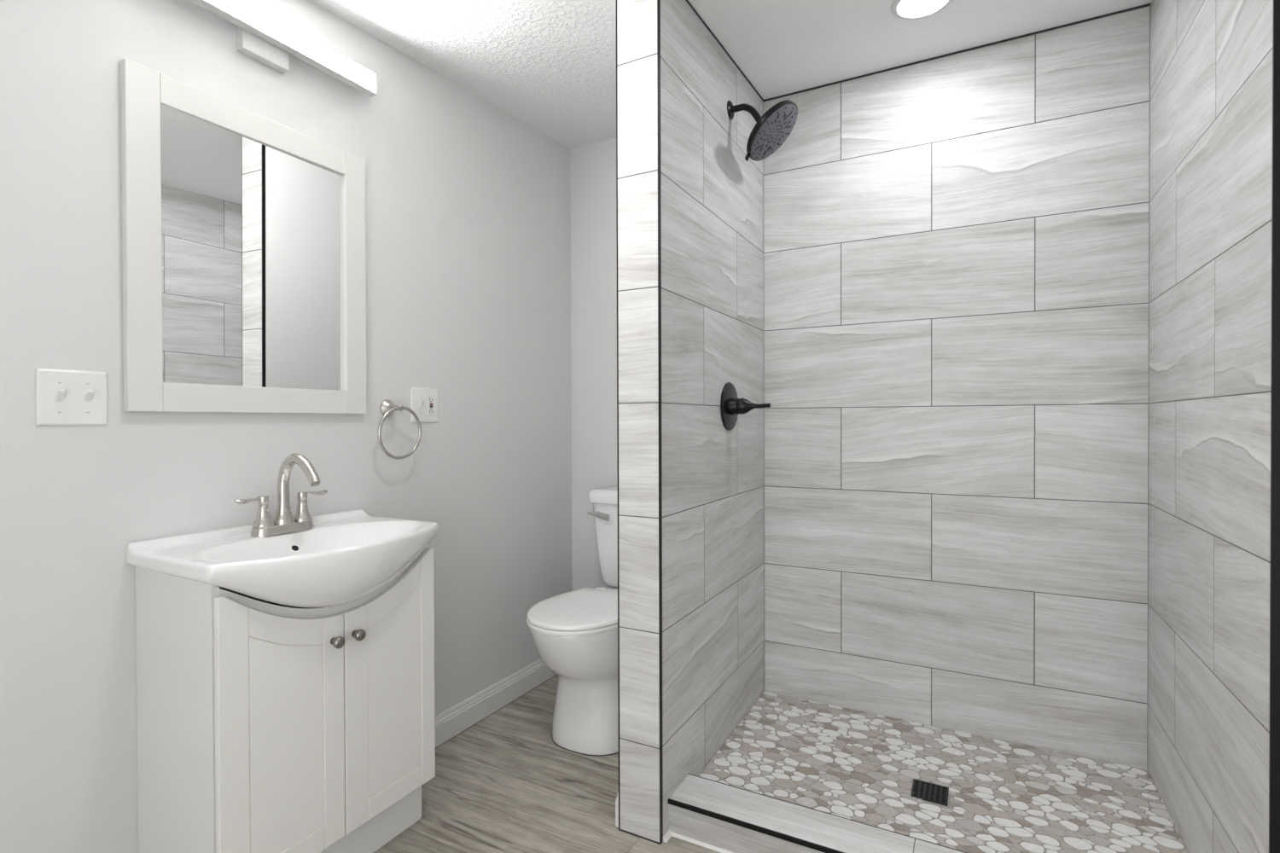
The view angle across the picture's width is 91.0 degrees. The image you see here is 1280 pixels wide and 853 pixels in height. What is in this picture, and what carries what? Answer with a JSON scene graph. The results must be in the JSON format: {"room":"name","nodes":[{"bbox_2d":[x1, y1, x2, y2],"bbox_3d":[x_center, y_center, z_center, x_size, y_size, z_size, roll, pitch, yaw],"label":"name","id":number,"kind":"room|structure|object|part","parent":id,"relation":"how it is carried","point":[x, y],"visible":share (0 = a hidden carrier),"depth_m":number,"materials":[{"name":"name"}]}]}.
{"room":"bathroom","nodes":[
{"label":"bathroom","id":0,"kind":"room"},
{"bbox_2d":[0,0,572,852],"bbox_3d":[-1.140,-0.080,1.464,0.100,2.380,3.510,0,1,28],"label":"wall","id":1,"kind":"structure","parent":0,"point":[468,203],"depth_m":1.57,"materials":[{"name":"grey paint"}]},
{"bbox_2d":[35,367,107,425],"bbox_3d":[-1.163,-0.059,1.294,0.019,0.114,0.116,0,1,28],"label":"light switch","id":2,"kind":"object","parent":1,"relation":"attached to","point":[63,397],"visible":1,"depth_m":1.29,"materials":[{"name":"white plastic"}]},
{"bbox_2d":[120,58,366,413],"bbox_3d":[-0.978,-0.418,1.634,0.022,0.764,0.606,0,1,28],"label":"mirror","id":3,"kind":"object","parent":1,"relation":"attached to","point":[244,264],"visible":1,"depth_m":1.56,"materials":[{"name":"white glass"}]},
{"bbox_3d":[-0.979,-0.418,1.634,0.007,0.639,0.479,0,1,27],"label":"glass","id":4,"kind":"part","parent":3,"relation":"part of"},
{"bbox_3d":[-0.980,-0.766,1.631,0.022,0.066,0.473,0,1,28],"label":"rail","id":5,"kind":"part","parent":3,"relation":"part of","materials":[{"name":"white wood"}]},
{"bbox_3d":[-0.977,-0.069,1.637,0.022,0.066,0.473,0,1,28],"label":"rail","id":6,"kind":"part","parent":3,"relation":"part of","materials":[{"name":"white wood"}]},
{"bbox_2d":[189,0,377,96],"bbox_3d":[-0.963,-1.020,1.622,0.060,0.143,0.635,0,1,28],"label":"vanity light","id":7,"kind":"object","parent":1,"relation":"attached to","point":[264,34],"visible":1,"depth_m":1.64,"materials":[{"name":"white plastic"}]},
{"bbox_3d":[-0.977,-1.020,1.631,0.028,0.143,0.120,0,1,28],"label":"mounting plate","id":8,"kind":"part","parent":7,"relation":"part of","materials":[{"name":"white metal"}]},
{"bbox_2d":[377,399,421,459],"bbox_3d":[-0.770,0.009,1.976,0.068,0.189,0.167,0,1,28],"label":"towel ring","id":9,"kind":"object","parent":1,"relation":"attached to","point":[387,408],"visible":1,"depth_m":1.97,"materials":[{"name":"silver metal"}]},
{"bbox_2d":[410,387,437,422],"bbox_3d":[-0.721,-0.071,2.122,0.019,0.116,0.117,0,1,28],"label":"wall outlet","id":10,"kind":"object","parent":1,"relation":"attached to","point":[423,401],"visible":1,"depth_m":2.12,"materials":[{"name":"white plastic"}]},
{"bbox_2d":[426,395,435,415],"bbox_3d":[-0.713,-0.072,2.143,0.002,0.067,0.033,0,1,28],"label":"receptacle","id":11,"kind":"object","parent":10,"relation":"attached to","point":[430,399],"depth_m":2.14,"materials":[{"name":"white plastic"}]},
{"bbox_2d":[434,658,557,748],"bbox_3d":[-0.573,1.048,2.405,0.014,0.100,1.135,0,1,28],"label":"baseboard","id":12,"kind":"structure","parent":1,"relation":"attached to","point":[455,720],"depth_m":2.39,"materials":[{"name":"white wood"}]},
{"bbox_2d":[373,674,720,852],"bbox_3d":[0.206,1.152,0.701,3.195,0.080,3.610,0,1,28],"label":"floor","id":13,"kind":"structure","parent":0,"point":[502,784],"depth_m":1.88,"materials":[{"name":"grey wood"}]},
{"bbox_2d":[135,543,435,852],"bbox_3d":[-0.831,0.708,1.566,0.348,0.802,0.568,0,1,28],"label":"vanity cabinet","id":14,"kind":"object","parent":13,"relation":"on","point":[263,727],"visible":0.94,"depth_m":1.38,"materials":[{"name":"white wood"}]},
{"bbox_3d":[-0.982,0.710,1.334,0.300,0.802,0.016,0,1,28],"label":"panel","id":15,"kind":"part","parent":14,"relation":"part of","materials":[{"name":"white wood"}]},
{"bbox_3d":[-0.776,0.659,1.377,0.016,0.637,0.282,0,1,28],"label":"door","id":16,"kind":"part","parent":14,"relation":"part of","materials":[{"name":"white wood"}]},
{"bbox_2d":[126,509,438,607],"bbox_3d":[-0.808,0.337,1.553,0.402,0.169,0.604,0,1,28],"label":"sink","id":17,"kind":"object","parent":14,"relation":"in","point":[347,556],"visible":0.96,"depth_m":1.44,"materials":[{"name":"white ceramic"}]},
{"bbox_2d":[233,453,327,536],"bbox_3d":[-0.902,0.169,1.619,0.190,0.204,0.189,0,0,-12],"label":"faucet","id":18,"kind":"object","parent":17,"relation":"on","point":[283,521],"visible":1,"depth_m":1.60,"materials":[{"name":"silver metal"}]},
{"bbox_3d":[-0.955,0.185,1.546,0.024,0.022,0.083,0,1,28],"label":"lever","id":19,"kind":"part","parent":18,"relation":"part of","materials":[{"name":"silver metal"}]},
{"bbox_3d":[-0.941,0.223,1.572,0.047,0.053,0.048,0,1,28],"label":"handle","id":20,"kind":"part","parent":18,"relation":"part of","materials":[{"name":"silver metal"}]},
{"bbox_3d":[-0.917,0.260,1.618,0.054,0.022,0.160,0,1,28],"label":"plate","id":21,"kind":"part","parent":18,"relation":"part of","materials":[{"name":"silver metal"}]},
{"bbox_3d":[-0.867,0.158,1.590,0.166,0.182,0.051,0,1,28],"label":"spout","id":22,"kind":"part","parent":18,"relation":"part of","materials":[{"name":"silver metal"}]},
{"bbox_3d":[-0.893,0.222,1.663,0.047,0.053,0.048,0,1,28],"label":"handle","id":23,"kind":"part","parent":18,"relation":"part of","materials":[{"name":"silver metal"}]},
{"bbox_3d":[-0.879,0.183,1.689,0.024,0.022,0.083,0,1,28],"label":"lever","id":24,"kind":"part","parent":18,"relation":"part of","materials":[{"name":"silver metal"}]},
{"bbox_3d":[-0.727,0.438,1.508,0.016,0.226,0.536,0,1,28],"label":"apron panel","id":25,"kind":"part","parent":14,"relation":"part of","materials":[{"name":"white ceramic"}]},
{"bbox_3d":[-0.704,0.502,1.464,0.030,0.028,0.028,0,1,28],"label":"knob","id":26,"kind":"part","parent":14,"relation":"part of","materials":[{"name":"grey metal"}]},
{"bbox_3d":[-0.677,0.501,1.514,0.030,0.028,0.028,0,1,28],"label":"knob","id":27,"kind":"part","parent":14,"relation":"part of","materials":[{"name":"grey metal"}]},
{"bbox_3d":[-0.643,0.657,1.627,0.016,0.637,0.280,0,1,28],"label":"door","id":28,"kind":"part","parent":14,"relation":"part of","materials":[{"name":"white wood"}]},
{"bbox_3d":[-0.722,0.705,1.821,0.300,0.802,0.016,0,1,28],"label":"panel","id":29,"kind":"part","parent":14,"relation":"part of","materials":[{"name":"white wood"}]},
{"bbox_2d":[526,485,618,756],"bbox_3d":[-0.110,0.680,2.341,0.446,0.839,0.797,0,1,28],"label":"toilet","id":30,"kind":"object","parent":13,"relation":"on","point":[574,634],"visible":0.62,"depth_m":2.12,"materials":[{"name":"white ceramic"}]},
{"bbox_3d":[-0.193,0.650,2.187,0.362,0.014,0.446,0,1,28],"label":"seat","id":31,"kind":"part","parent":30,"relation":"part of","materials":[{"name":"white plastic"}]},
{"bbox_3d":[-0.192,0.633,2.188,0.358,0.016,0.444,0,1,28],"label":"lid","id":32,"kind":"part","parent":30,"relation":"part of","materials":[{"name":"white plastic"}]},
{"bbox_3d":[-0.165,0.363,2.561,0.107,0.034,0.027,0,1,28],"label":"flush lever","id":33,"kind":"part","parent":30,"relation":"part of","materials":[{"name":"silver metal"}]},
{"bbox_3d":[0.020,0.286,2.585,0.446,0.054,0.237,0,1,28],"label":"tank lid","id":34,"kind":"part","parent":30,"relation":"part of","materials":[{"name":"white ceramic"}]},
{"bbox_3d":[0.023,0.488,2.591,0.416,0.349,0.212,0,1,28],"label":"tank","id":35,"kind":"part","parent":30,"relation":"part of","materials":[{"name":"white ceramic"}]},
{"bbox_2d":[668,803,914,852],"bbox_3d":[0.637,1.062,1.483,1.198,0.085,0.134,0,1,28],"label":"shower curb","id":36,"kind":"object","parent":13,"relation":"on","point":[732,838],"visible":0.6,"depth_m":1.63,"materials":[{"name":"tile"}]},
{"bbox_2d":[663,829,733,852],"bbox_3d":[0.597,1.099,1.408,1.198,0.012,0.039,0,1,28],"label":"trim","id":37,"kind":"structure","parent":36,"relation":"attached to","point":[668,834],"depth_m":1.67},
{"bbox_2d":[667,798,844,852],"bbox_3d":[0.605,1.016,1.423,1.198,0.011,0.006,0,1,28],"label":"trim","id":38,"kind":"structure","parent":36,"relation":"attached to","point":[793,840],"depth_m":1.59,"materials":[{"name":"black metal"}]},
{"bbox_2d":[616,0,659,843],"bbox_3d":[-0.002,-0.058,1.687,0.121,2.317,0.010,0,1,28],"label":"wall","id":39,"kind":"structure","parent":0,"point":[637,20],"depth_m":1.68,"materials":[{"name":"grey stone"}]},
{"bbox_2d":[618,829,660,844],"bbox_3d":[-0.002,1.103,1.692,0.126,0.004,0.003,0,1,28],"label":"trim","id":40,"kind":"structure","parent":39,"relation":"attached to","point":[629,833],"depth_m":1.69,"materials":[{"name":"black metal"}]},
{"bbox_2d":[660,0,764,836],"bbox_3d":[0.265,-0.087,2.066,0.010,2.372,0.925,0,1,28],"label":"wall","id":41,"kind":"structure","parent":0,"point":[712,198],"depth_m":1.96,"materials":[{"name":"grey stone"}]},
{"bbox_2d":[657,0,663,844],"bbox_3d":[0.053,-0.055,1.659,0.002,2.320,0.014,0,1,28],"label":"trim","id":42,"kind":"structure","parent":41,"relation":"attached to","point":[658,1],"depth_m":1.66,"materials":[{"name":"black metal"}]},
{"bbox_2d":[686,0,763,101],"bbox_3d":[0.266,-1.244,2.054,0.004,0.059,0.924,0,1,28],"label":"trim","id":43,"kind":"structure","parent":41,"relation":"attached to","point":[687,1],"depth_m":2.06,"materials":[{"name":"black metal"}]},
{"bbox_2d":[720,382,771,430],"bbox_3d":[0.363,-0.068,2.087,0.143,0.163,0.163,0,1,28],"label":"shower valve","id":44,"kind":"object","parent":41,"relation":"attached to","point":[731,406],"visible":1,"depth_m":2.08,"materials":[{"name":"black metal"}]},
{"bbox_3d":[0.379,-0.068,2.078,0.107,0.055,0.055,0,1,28],"label":"handle","id":45,"kind":"part","parent":44,"relation":"part of","materials":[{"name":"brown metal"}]},
{"bbox_2d":[727,99,797,161],"bbox_3d":[0.404,-0.991,2.074,0.226,0.220,0.209,0,1,28],"label":"showerhead","id":46,"kind":"object","parent":41,"relation":"attached to","point":[771,129],"visible":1,"depth_m":2.05,"materials":[{"name":"black metal"}]},
{"bbox_3d":[0.359,-1.038,2.098,0.117,0.087,0.026,0,1,28],"label":"arm","id":47,"kind":"part","parent":46,"relation":"part of","materials":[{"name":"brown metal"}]},
{"bbox_3d":[0.438,-0.960,2.056,0.146,0.135,0.197,0,1,28],"label":"plate","id":48,"kind":"part","parent":46,"relation":"part of","materials":[{"name":"grey rubber"}]},
{"bbox_2d":[762,101,764,640],"bbox_3d":[0.487,-0.116,2.470,0.002,2.322,0.003,0,1,28],"label":"trim","id":49,"kind":"structure","parent":41,"relation":"attached to","point":[763,101],"depth_m":2.47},
{"bbox_2d":[309,0,1151,148],"bbox_3d":[0.198,-1.213,0.682,3.195,0.309,3.610,0,1,28],"label":"ceiling","id":50,"kind":"structure","parent":0,"point":[550,65],"depth_m":2.01,"materials":[{"name":"white paint"}]},
{"bbox_2d":[890,0,953,19],"bbox_3d":[0.832,-1.249,1.851,0.176,0.016,0.176,0,1,28],"label":"recessed light","id":51,"kind":"object","parent":50,"relation":"in","point":[904,9],"visible":1,"depth_m":1.88,"materials":[{"name":"white plastic"}]},
{"bbox_2d":[570,5,1149,769],"bbox_3d":[0.690,-0.090,2.419,2.228,2.374,0.100,0,1,28],"label":"wall","id":52,"kind":"structure","parent":0,"point":[956,247],"depth_m":2.15,"materials":[{"name":"grey tile"}]},
{"bbox_2d":[763,3,1150,101],"bbox_3d":[1.011,-1.274,2.179,1.198,0.007,0.005,0,1,28],"label":"trim","id":53,"kind":"structure","parent":52,"relation":"attached to","point":[1148,4],"depth_m":2.13,"materials":[{"name":"black metal"}]},
{"bbox_2d":[698,692,1188,852],"bbox_3d":[0.844,1.075,1.871,1.198,0.052,0.742,0,1,28],"label":"floor","id":54,"kind":"structure","parent":0,"point":[1004,797],"depth_m":1.86,"materials":[{"name":"grey stone"}]},
{"bbox_2d":[910,779,948,806],"bbox_3d":[0.831,1.049,1.804,0.094,0.004,0.094,0,1,28],"label":"floor drain","id":55,"kind":"object","parent":54,"relation":"on","point":[925,791],"visible":1,"depth_m":1.80,"materials":[{"name":"black metal"}]},
{"bbox_2d":[1147,0,1273,852],"bbox_3d":[1.385,-0.085,1.483,0.120,2.374,0.898,0,1,28],"label":"wall","id":56,"kind":"structure","parent":0,"point":[1211,188],"depth_m":1.41,"materials":[{"name":"grey tile"}]},
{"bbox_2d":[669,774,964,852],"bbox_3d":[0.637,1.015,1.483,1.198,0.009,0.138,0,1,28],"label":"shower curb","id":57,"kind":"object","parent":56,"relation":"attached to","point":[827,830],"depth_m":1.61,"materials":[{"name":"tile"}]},
{"bbox_2d":[688,773,967,852],"bbox_3d":[0.670,1.030,1.544,1.198,0.043,0.002,0,1,28],"label":"trim","id":58,"kind":"structure","parent":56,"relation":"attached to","point":[689,774],"depth_m":1.63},
{"bbox_2d":[1146,5,1150,769],"bbox_3d":[1.542,-0.115,1.907,0.002,2.322,0.003,0,1,28],"label":"trim","id":59,"kind":"structure","parent":56,"relation":"attached to","point":[1149,5],"depth_m":1.91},
{"bbox_2d":[1268,0,1279,852],"bbox_3d":[1.125,-0.056,1.111,0.014,2.322,0.005,0,1,28],"label":"trim","id":60,"kind":"structure","parent":56,"relation":"attached to","point":[1274,754],"depth_m":1.11,"materials":[{"name":"black metal"}]},
{"bbox_3d":[0.211,-0.086,2.098,0.116,2.374,0.918,0,1,28],"label":"wall partition","id":61,"kind":"structure","parent":0,"visible":0},
{"bbox_2d":[615,792,618,827],"bbox_3d":[0.156,1.048,2.135,0.014,0.100,0.924,0,1,28],"label":"baseboard","id":62,"kind":"structure","parent":61,"relation":"attached to","point":[617,798],"depth_m":1.73,"materials":[{"name":"white wood"}]},
{"bbox_2d":[616,0,620,829],"bbox_3d":[-0.057,-0.056,1.717,0.004,2.320,0.012,0,1,28],"label":"trim","id":63,"kind":"structure","parent":61,"relation":"attached to","point":[616,0],"depth_m":1.71,"materials":[{"name":"black metal"}]}
]}

